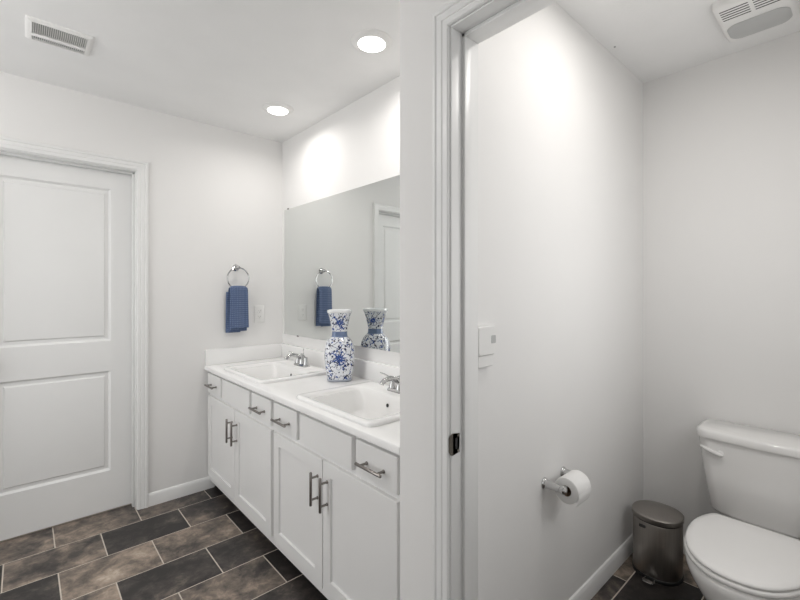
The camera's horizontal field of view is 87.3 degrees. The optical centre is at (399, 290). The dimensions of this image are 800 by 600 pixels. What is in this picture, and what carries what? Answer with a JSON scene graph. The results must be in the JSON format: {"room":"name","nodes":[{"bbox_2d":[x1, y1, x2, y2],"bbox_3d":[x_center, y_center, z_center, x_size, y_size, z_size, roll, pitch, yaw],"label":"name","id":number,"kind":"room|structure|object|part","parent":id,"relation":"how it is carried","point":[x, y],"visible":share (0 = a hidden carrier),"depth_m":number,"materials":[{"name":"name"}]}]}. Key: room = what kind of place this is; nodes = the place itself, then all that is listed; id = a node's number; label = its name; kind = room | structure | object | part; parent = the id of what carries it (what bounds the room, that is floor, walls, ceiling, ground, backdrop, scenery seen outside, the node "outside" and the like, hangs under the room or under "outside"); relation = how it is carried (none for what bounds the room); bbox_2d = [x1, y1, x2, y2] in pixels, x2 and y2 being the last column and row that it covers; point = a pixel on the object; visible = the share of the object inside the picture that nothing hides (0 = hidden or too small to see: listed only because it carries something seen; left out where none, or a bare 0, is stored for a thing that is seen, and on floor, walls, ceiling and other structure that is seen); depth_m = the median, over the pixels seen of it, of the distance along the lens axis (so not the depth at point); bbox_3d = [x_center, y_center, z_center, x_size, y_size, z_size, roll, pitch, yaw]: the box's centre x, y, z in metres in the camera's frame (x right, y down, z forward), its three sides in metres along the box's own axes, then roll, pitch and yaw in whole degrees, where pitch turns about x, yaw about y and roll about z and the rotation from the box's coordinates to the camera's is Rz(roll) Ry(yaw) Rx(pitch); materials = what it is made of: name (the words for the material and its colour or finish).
{"room":"bathroom","nodes":[
{"label":"bathroom","id":0,"kind":"room"},
{"bbox_2d":[0,72,281,492],"bbox_3d":[-1.923,0.105,2.316,3.073,2.439,0.120,0,0,-42],"label":"wall","id":1,"kind":"structure","parent":0,"point":[215,192],"depth_m":2.71,"materials":[{"name":"paint"}]},
{"bbox_2d":[0,155,131,540],"bbox_3d":[-1.907,0.298,2.335,0.724,2.030,0.105,0,0,-42],"label":"door","id":2,"kind":"structure","parent":1,"relation":"in","point":[66,230],"depth_m":2.36,"materials":[{"name":"white paint"}]},
{"bbox_2d":[0,136,147,509],"bbox_3d":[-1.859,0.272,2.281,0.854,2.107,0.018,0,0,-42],"label":"trim","id":3,"kind":"structure","parent":1,"relation":"attached to","point":[141,167],"depth_m":2.54,"materials":[{"name":"white paint"}]},
{"bbox_2d":[148,476,213,506],"bbox_3d":[-1.398,1.286,2.697,0.388,0.078,0.014,0,0,-42],"label":"baseboard","id":4,"kind":"structure","parent":1,"relation":"attached to","point":[164,495],"depth_m":2.68,"materials":[{"name":"white paint"}]},
{"bbox_2d":[227,264,248,285],"bbox_3d":[-1.129,-0.093,2.909,0.156,0.176,0.058,0,0,-42],"label":"towel ring","id":5,"kind":"object","parent":1,"relation":"attached to","point":[235,267],"visible":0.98,"depth_m":2.91,"materials":[{"name":"silver metal"}]},
{"bbox_3d":[-1.129,-0.157,2.909,0.048,0.048,0.058,0,0,-42],"label":"mount post","id":6,"kind":"part","parent":5,"relation":"part of","materials":[{"name":"silver metal"}]},
{"bbox_2d":[225,286,248,332],"bbox_3d":[-1.121,0.129,2.893,0.146,0.324,0.060,0,0,-42],"label":"hand towel","id":7,"kind":"object","parent":5,"relation":"hanging from","point":[237,312],"visible":1,"depth_m":2.87,"materials":[{"name":"blue fabric"}]},
{"bbox_2d":[254,305,263,322],"bbox_3d":[-1.020,0.172,3.040,0.077,0.123,0.008,0,0,-42],"label":"wall outlet","id":8,"kind":"object","parent":1,"relation":"attached to","point":[258,310],"visible":1,"depth_m":3.04,"materials":[{"name":"white plastic"}]},
{"bbox_2d":[282,76,399,366],"bbox_3d":[-0.193,0.105,2.480,0.120,2.439,1.948,0,0,-42],"label":"wall","id":9,"kind":"structure","parent":0,"point":[357,145],"depth_m":2.55,"materials":[{"name":"paint"}]},
{"bbox_2d":[281,343,399,384],"bbox_3d":[-0.239,0.449,2.425,0.019,0.104,1.926,0,0,-42],"label":"backsplash","id":10,"kind":"structure","parent":9,"relation":"attached to","point":[369,370],"depth_m":2.40,"materials":[{"name":"stone"}]},
{"bbox_2d":[284,175,399,352],"bbox_3d":[-0.228,-0.137,2.421,0.010,0.934,1.903,0,0,-42],"label":"wall mirror","id":11,"kind":"object","parent":9,"relation":"attached to","point":[342,250],"visible":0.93,"depth_m":2.52,"materials":[{"name":"clear glass"}]},
{"bbox_2d":[0,486,705,599],"bbox_3d":[0.038,1.355,0.858,4.423,0.060,4.910,0,0,-42],"label":"floor","id":12,"kind":"structure","parent":0,"point":[200,545],"depth_m":2.05,"materials":[{"name":"tile"}]},
{"bbox_2d":[204,372,275,545],"bbox_3d":[-0.775,0.927,2.603,0.578,0.796,0.984,0,0,-42],"label":"vanity cabinet","id":13,"kind":"object","parent":12,"relation":"on","point":[241,431],"visible":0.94,"depth_m":2.35,"materials":[{"name":"white paint"}]},
{"bbox_3d":[-1.215,0.617,2.690,0.039,0.014,0.142,0,0,-42],"label":"handle","id":14,"kind":"part","parent":13,"relation":"part of","materials":[{"name":"silver metal"}]},
{"bbox_3d":[-1.194,0.612,2.709,0.018,0.125,0.238,0,0,-42],"label":"drawer","id":15,"kind":"part","parent":13,"relation":"part of","materials":[{"name":"white paint"}]},
{"bbox_3d":[-1.115,0.962,2.621,0.018,0.530,0.474,0,0,-42],"label":"door","id":16,"kind":"part","parent":13,"relation":"part of","materials":[{"name":"white paint"}]},
{"bbox_3d":[-1.000,0.819,2.451,0.039,0.138,0.014,0,0,-42],"label":"handle","id":17,"kind":"part","parent":13,"relation":"part of","materials":[{"name":"silver metal"}]},
{"bbox_3d":[-0.951,0.819,2.396,0.039,0.138,0.014,0,0,-42],"label":"handle","id":18,"kind":"part","parent":13,"relation":"part of","materials":[{"name":"silver metal"}]},
{"bbox_3d":[-0.954,0.612,2.441,0.018,0.125,0.420,0,0,-42],"label":"false drawer","id":19,"kind":"part","parent":13,"relation":"part of","materials":[{"name":"white paint"}]},
{"bbox_3d":[-0.794,0.962,2.264,0.018,0.530,0.474,0,0,-42],"label":"door","id":20,"kind":"part","parent":13,"relation":"part of","materials":[{"name":"white paint"}]},
{"bbox_3d":[-0.736,0.617,2.156,0.039,0.014,0.142,0,0,-42],"label":"handle","id":21,"kind":"part","parent":13,"relation":"part of","materials":[{"name":"silver metal"}]},
{"bbox_3d":[-0.715,0.612,2.175,0.018,0.125,0.236,0,0,-42],"label":"drawer","id":22,"kind":"part","parent":13,"relation":"part of","materials":[{"name":"white paint"}]},
{"bbox_2d":[205,343,399,454],"bbox_3d":[-0.445,0.463,2.253,0.556,0.131,1.946,0,0,-42],"label":"countertop","id":23,"kind":"structure","parent":13,"relation":"on","point":[387,436],"depth_m":2.26,"materials":[{"name":"stone"}]},
{"bbox_2d":[224,359,325,383],"bbox_3d":[-0.761,0.561,2.589,0.462,0.154,0.578,0,0,-42],"label":"sink","id":24,"kind":"object","parent":23,"relation":"in","point":[279,370],"visible":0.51,"depth_m":2.68,"materials":[{"name":"white ceramic"}]},
{"bbox_2d":[285,349,309,366],"bbox_3d":[-0.650,0.431,2.686,0.155,0.108,0.168,0,0,-2],"label":"faucet","id":25,"kind":"object","parent":23,"relation":"on","point":[301,360],"visible":1,"depth_m":2.67,"materials":[{"name":"silver metal"}]},
{"bbox_3d":[-0.670,0.437,2.670,0.142,0.076,0.042,0,0,-42],"label":"spout","id":26,"kind":"part","parent":25,"relation":"part of","materials":[{"name":"silver metal"}]},
{"bbox_3d":[-0.633,0.479,2.704,0.052,0.013,0.156,0,0,-42],"label":"plate","id":27,"kind":"part","parent":25,"relation":"part of","materials":[{"name":"silver metal"}]},
{"bbox_3d":[-0.606,0.436,2.645,0.036,0.079,0.079,0,0,19],"label":"handle","id":28,"kind":"part","parent":25,"relation":"part of","materials":[{"name":"silver metal"}]},
{"bbox_2d":[324,309,354,381],"bbox_3d":[-0.339,0.304,2.350,0.168,0.392,0.168,0,0,-8],"label":"vase","id":29,"kind":"object","parent":23,"relation":"on","point":[339,358],"visible":1,"depth_m":2.28,"materials":[{"name":"blue ceramic"}]},
{"bbox_2d":[296,381,399,426],"bbox_3d":[-0.130,0.561,1.886,0.462,0.154,0.578,0,0,-42],"label":"sink","id":30,"kind":"object","parent":23,"relation":"in","point":[367,404],"visible":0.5,"depth_m":2.00,"materials":[{"name":"white ceramic"}]},
{"bbox_2d":[379,372,399,393],"bbox_3d":[-0.019,0.431,1.982,0.155,0.108,0.168,0,0,-2],"label":"faucet","id":31,"kind":"object","parent":23,"relation":"on","point":[393,387],"visible":0.48,"depth_m":1.98,"materials":[{"name":"silver metal"}]},
{"bbox_3d":[-0.058,0.436,2.034,0.079,0.079,0.036,0,0,-13],"label":"handle","id":32,"kind":"part","parent":31,"relation":"part of","materials":[{"name":"silver metal"}]},
{"bbox_3d":[-0.039,0.437,1.967,0.142,0.076,0.042,0,0,-42],"label":"spout","id":33,"kind":"part","parent":31,"relation":"part of","materials":[{"name":"silver metal"}]},
{"bbox_3d":[-0.002,0.479,2.001,0.052,0.013,0.156,0,0,-42],"label":"plate","id":34,"kind":"part","parent":31,"relation":"part of","materials":[{"name":"silver metal"}]},
{"bbox_2d":[270,401,399,599],"bbox_3d":[-0.124,0.927,1.878,0.578,0.796,0.960,0,0,-42],"label":"vanity cabinet","id":35,"kind":"object","parent":12,"relation":"on","point":[337,491],"visible":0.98,"depth_m":1.64,"materials":[{"name":"white paint"}]},
{"bbox_3d":[-0.557,0.617,1.957,0.039,0.014,0.142,0,0,-42],"label":"handle","id":36,"kind":"part","parent":35,"relation":"part of","materials":[{"name":"silver metal"}]},
{"bbox_3d":[-0.536,0.612,1.976,0.018,0.125,0.234,0,0,-42],"label":"drawer","id":37,"kind":"part","parent":35,"relation":"part of","materials":[{"name":"white paint"}]},
{"bbox_3d":[-0.464,0.962,1.896,0.018,0.530,0.450,0,0,-42],"label":"door","id":38,"kind":"part","parent":35,"relation":"part of","materials":[{"name":"white paint"}]},
{"bbox_3d":[-0.358,0.819,1.735,0.039,0.138,0.014,0,0,-42],"label":"handle","id":39,"kind":"part","parent":35,"relation":"part of","materials":[{"name":"silver metal"}]},
{"bbox_3d":[-0.308,0.819,1.680,0.039,0.138,0.014,0,0,-42],"label":"handle","id":40,"kind":"part","parent":35,"relation":"part of","materials":[{"name":"silver metal"}]},
{"bbox_3d":[-0.308,0.612,1.722,0.018,0.125,0.398,0,0,-42],"label":"false drawer","id":41,"kind":"part","parent":35,"relation":"part of","materials":[{"name":"white paint"}]},
{"bbox_3d":[-0.156,0.962,1.553,0.018,0.530,0.460,0,0,-42],"label":"door","id":42,"kind":"part","parent":35,"relation":"part of","materials":[{"name":"white paint"}]},
{"bbox_3d":[-0.101,0.617,1.449,0.039,0.014,0.142,0,0,-42],"label":"handle","id":43,"kind":"part","parent":35,"relation":"part of","materials":[{"name":"silver metal"}]},
{"bbox_3d":[-0.080,0.612,1.468,0.018,0.125,0.232,0,0,-42],"label":"drawer","id":44,"kind":"part","parent":35,"relation":"part of","materials":[{"name":"white paint"}]},
{"bbox_2d":[632,500,683,586],"bbox_3d":[1.209,1.177,1.972,0.218,0.297,0.217,0,0,3],"label":"trash can","id":45,"kind":"object","parent":12,"relation":"on","point":[657,527],"visible":1,"depth_m":1.90,"materials":[{"name":"silver metal"}]},
{"bbox_3d":[1.213,1.046,1.975,0.198,0.035,0.208,0,0,-42],"label":"lid","id":46,"kind":"part","parent":45,"relation":"part of","materials":[{"name":"metal"}]},
{"bbox_2d":[684,420,799,599],"bbox_3d":[1.345,0.971,1.590,0.819,0.708,0.478,0,0,-42],"label":"toilet","id":47,"kind":"object","parent":12,"relation":"on","point":[752,474],"visible":1,"depth_m":1.65,"materials":[{"name":"ceramic"}]},
{"bbox_3d":[1.365,0.707,1.837,0.035,0.037,0.088,0,0,-42],"label":"flush lever","id":48,"kind":"part","parent":47,"relation":"part of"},
{"bbox_3d":[1.202,0.928,1.462,0.435,0.018,0.358,0,0,-42],"label":"seat","id":49,"kind":"part","parent":47,"relation":"part of","materials":[{"name":"plastic"}]},
{"bbox_3d":[1.207,0.909,1.466,0.439,0.019,0.352,0,0,-42],"label":"lid","id":50,"kind":"part","parent":47,"relation":"part of","materials":[{"name":"plastic"}]},
{"bbox_3d":[1.561,0.637,1.784,0.237,0.040,0.478,0,0,-42],"label":"tank lid","id":51,"kind":"part","parent":47,"relation":"part of","materials":[{"name":"white ceramic"}]},
{"bbox_3d":[1.559,0.814,1.782,0.237,0.321,0.462,0,0,-42],"label":"tank","id":52,"kind":"part","parent":47,"relation":"part of","materials":[{"name":"white ceramic"}]},
{"bbox_2d":[0,0,799,142],"bbox_3d":[0.023,-1.164,0.859,4.021,0.100,4.888,0,0,-42],"label":"ceiling","id":53,"kind":"structure","parent":0,"point":[212,62],"depth_m":1.93,"materials":[{"name":"paint"}]},
{"bbox_2d":[25,15,93,55],"bbox_3d":[-1.494,-1.108,1.841,0.228,0.012,0.196,0,0,-42],"label":"ceiling vent","id":54,"kind":"object","parent":53,"relation":"in","point":[36,29],"visible":1,"depth_m":1.83,"materials":[{"name":"white plastic"}]},
{"bbox_2d":[262,102,292,115],"bbox_3d":[-0.749,-1.105,2.571,0.184,0.018,0.184,0,0,-42],"label":"recessed light","id":55,"kind":"object","parent":53,"relation":"in","point":[275,108],"visible":1,"depth_m":2.54,"materials":[{"name":"white plastic"}]},
{"bbox_2d":[267,107,287,114],"bbox_3d":[-0.749,-1.105,2.571,0.122,0.018,0.122,0,0,-42],"label":"diffuser","id":56,"kind":"object","parent":55,"relation":"attached to","point":[272,110],"depth_m":2.56,"materials":[{"name":"white"}]},
{"bbox_2d":[351,29,391,53],"bbox_3d":[-0.127,-1.105,1.878,0.184,0.018,0.184,0,0,-42],"label":"recessed light","id":57,"kind":"object","parent":53,"relation":"in","point":[371,41],"visible":1,"depth_m":1.85,"materials":[{"name":"white plastic"}]},
{"bbox_2d":[358,36,384,51],"bbox_3d":[-0.127,-1.105,1.878,0.122,0.018,0.122,0,0,-42],"label":"diffuser","id":58,"kind":"object","parent":57,"relation":"attached to","point":[365,43],"depth_m":1.86,"materials":[{"name":"white"}]},
{"bbox_2d":[712,0,799,41],"bbox_3d":[1.399,-1.089,1.645,0.310,0.049,0.230,0,0,-42],"label":"exhaust fan","id":59,"kind":"object","parent":53,"relation":"attached to","point":[738,19],"visible":1,"depth_m":1.63,"materials":[{"name":"white plastic"}]},
{"bbox_2d":[400,0,642,599],"bbox_3d":[0.658,0.105,1.793,1.587,2.439,0.209,0,0,-42],"label":"wall","id":60,"kind":"structure","parent":0,"point":[560,117],"depth_m":1.55,"materials":[{"name":"paint"}]},
{"bbox_2d":[478,325,495,367],"bbox_3d":[0.264,0.174,1.302,0.092,0.128,0.022,0,0,-42],"label":"wall control","id":61,"kind":"object","parent":60,"relation":"attached to","point":[486,334],"visible":0.84,"depth_m":1.29,"materials":[{"name":"white plastic"}]},
{"bbox_2d":[432,0,557,599],"bbox_3d":[0.426,0.263,0.940,0.138,2.125,0.853,0,0,-42],"label":"door frame","id":62,"kind":"structure","parent":60,"relation":"attached to","point":[495,16],"depth_m":1.20,"materials":[{"name":"white paint"}]},
{"bbox_3d":[0.154,0.434,1.184,0.041,0.062,0.004,0,0,-34],"label":"strike plate","id":63,"kind":"part","parent":62,"relation":"part of","materials":[{"name":"metal"}]},
{"bbox_2d":[541,466,570,494],"bbox_3d":[0.621,0.718,1.577,0.186,0.042,0.090,0,0,-42],"label":"paper holder","id":64,"kind":"object","parent":60,"relation":"attached to","point":[545,484],"visible":0.59,"depth_m":1.53,"materials":[{"name":"silver metal"}]},
{"bbox_3d":[0.567,0.718,1.528,0.042,0.042,0.090,0,0,-42],"label":"post","id":65,"kind":"part","parent":64,"relation":"part of","materials":[{"name":"silver metal"}]},
{"bbox_3d":[0.674,0.718,1.625,0.042,0.042,0.090,0,0,-42],"label":"post","id":66,"kind":"part","parent":64,"relation":"part of","materials":[{"name":"silver metal"}]},
{"bbox_2d":[555,470,590,506],"bbox_3d":[0.640,0.734,1.555,0.100,0.105,0.094,0,0,-42],"label":"toilet paper roll","id":67,"kind":"object","parent":64,"relation":"on","point":[579,485],"visible":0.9,"depth_m":1.53,"materials":[{"name":"paper"}]},
{"bbox_2d":[643,31,799,536],"bbox_3d":[1.635,0.105,1.982,0.120,2.439,1.235,0,0,-42],"label":"wall","id":68,"kind":"structure","parent":0,"point":[721,136],"depth_m":2.02,"materials":[{"name":"paint"}]}
]}

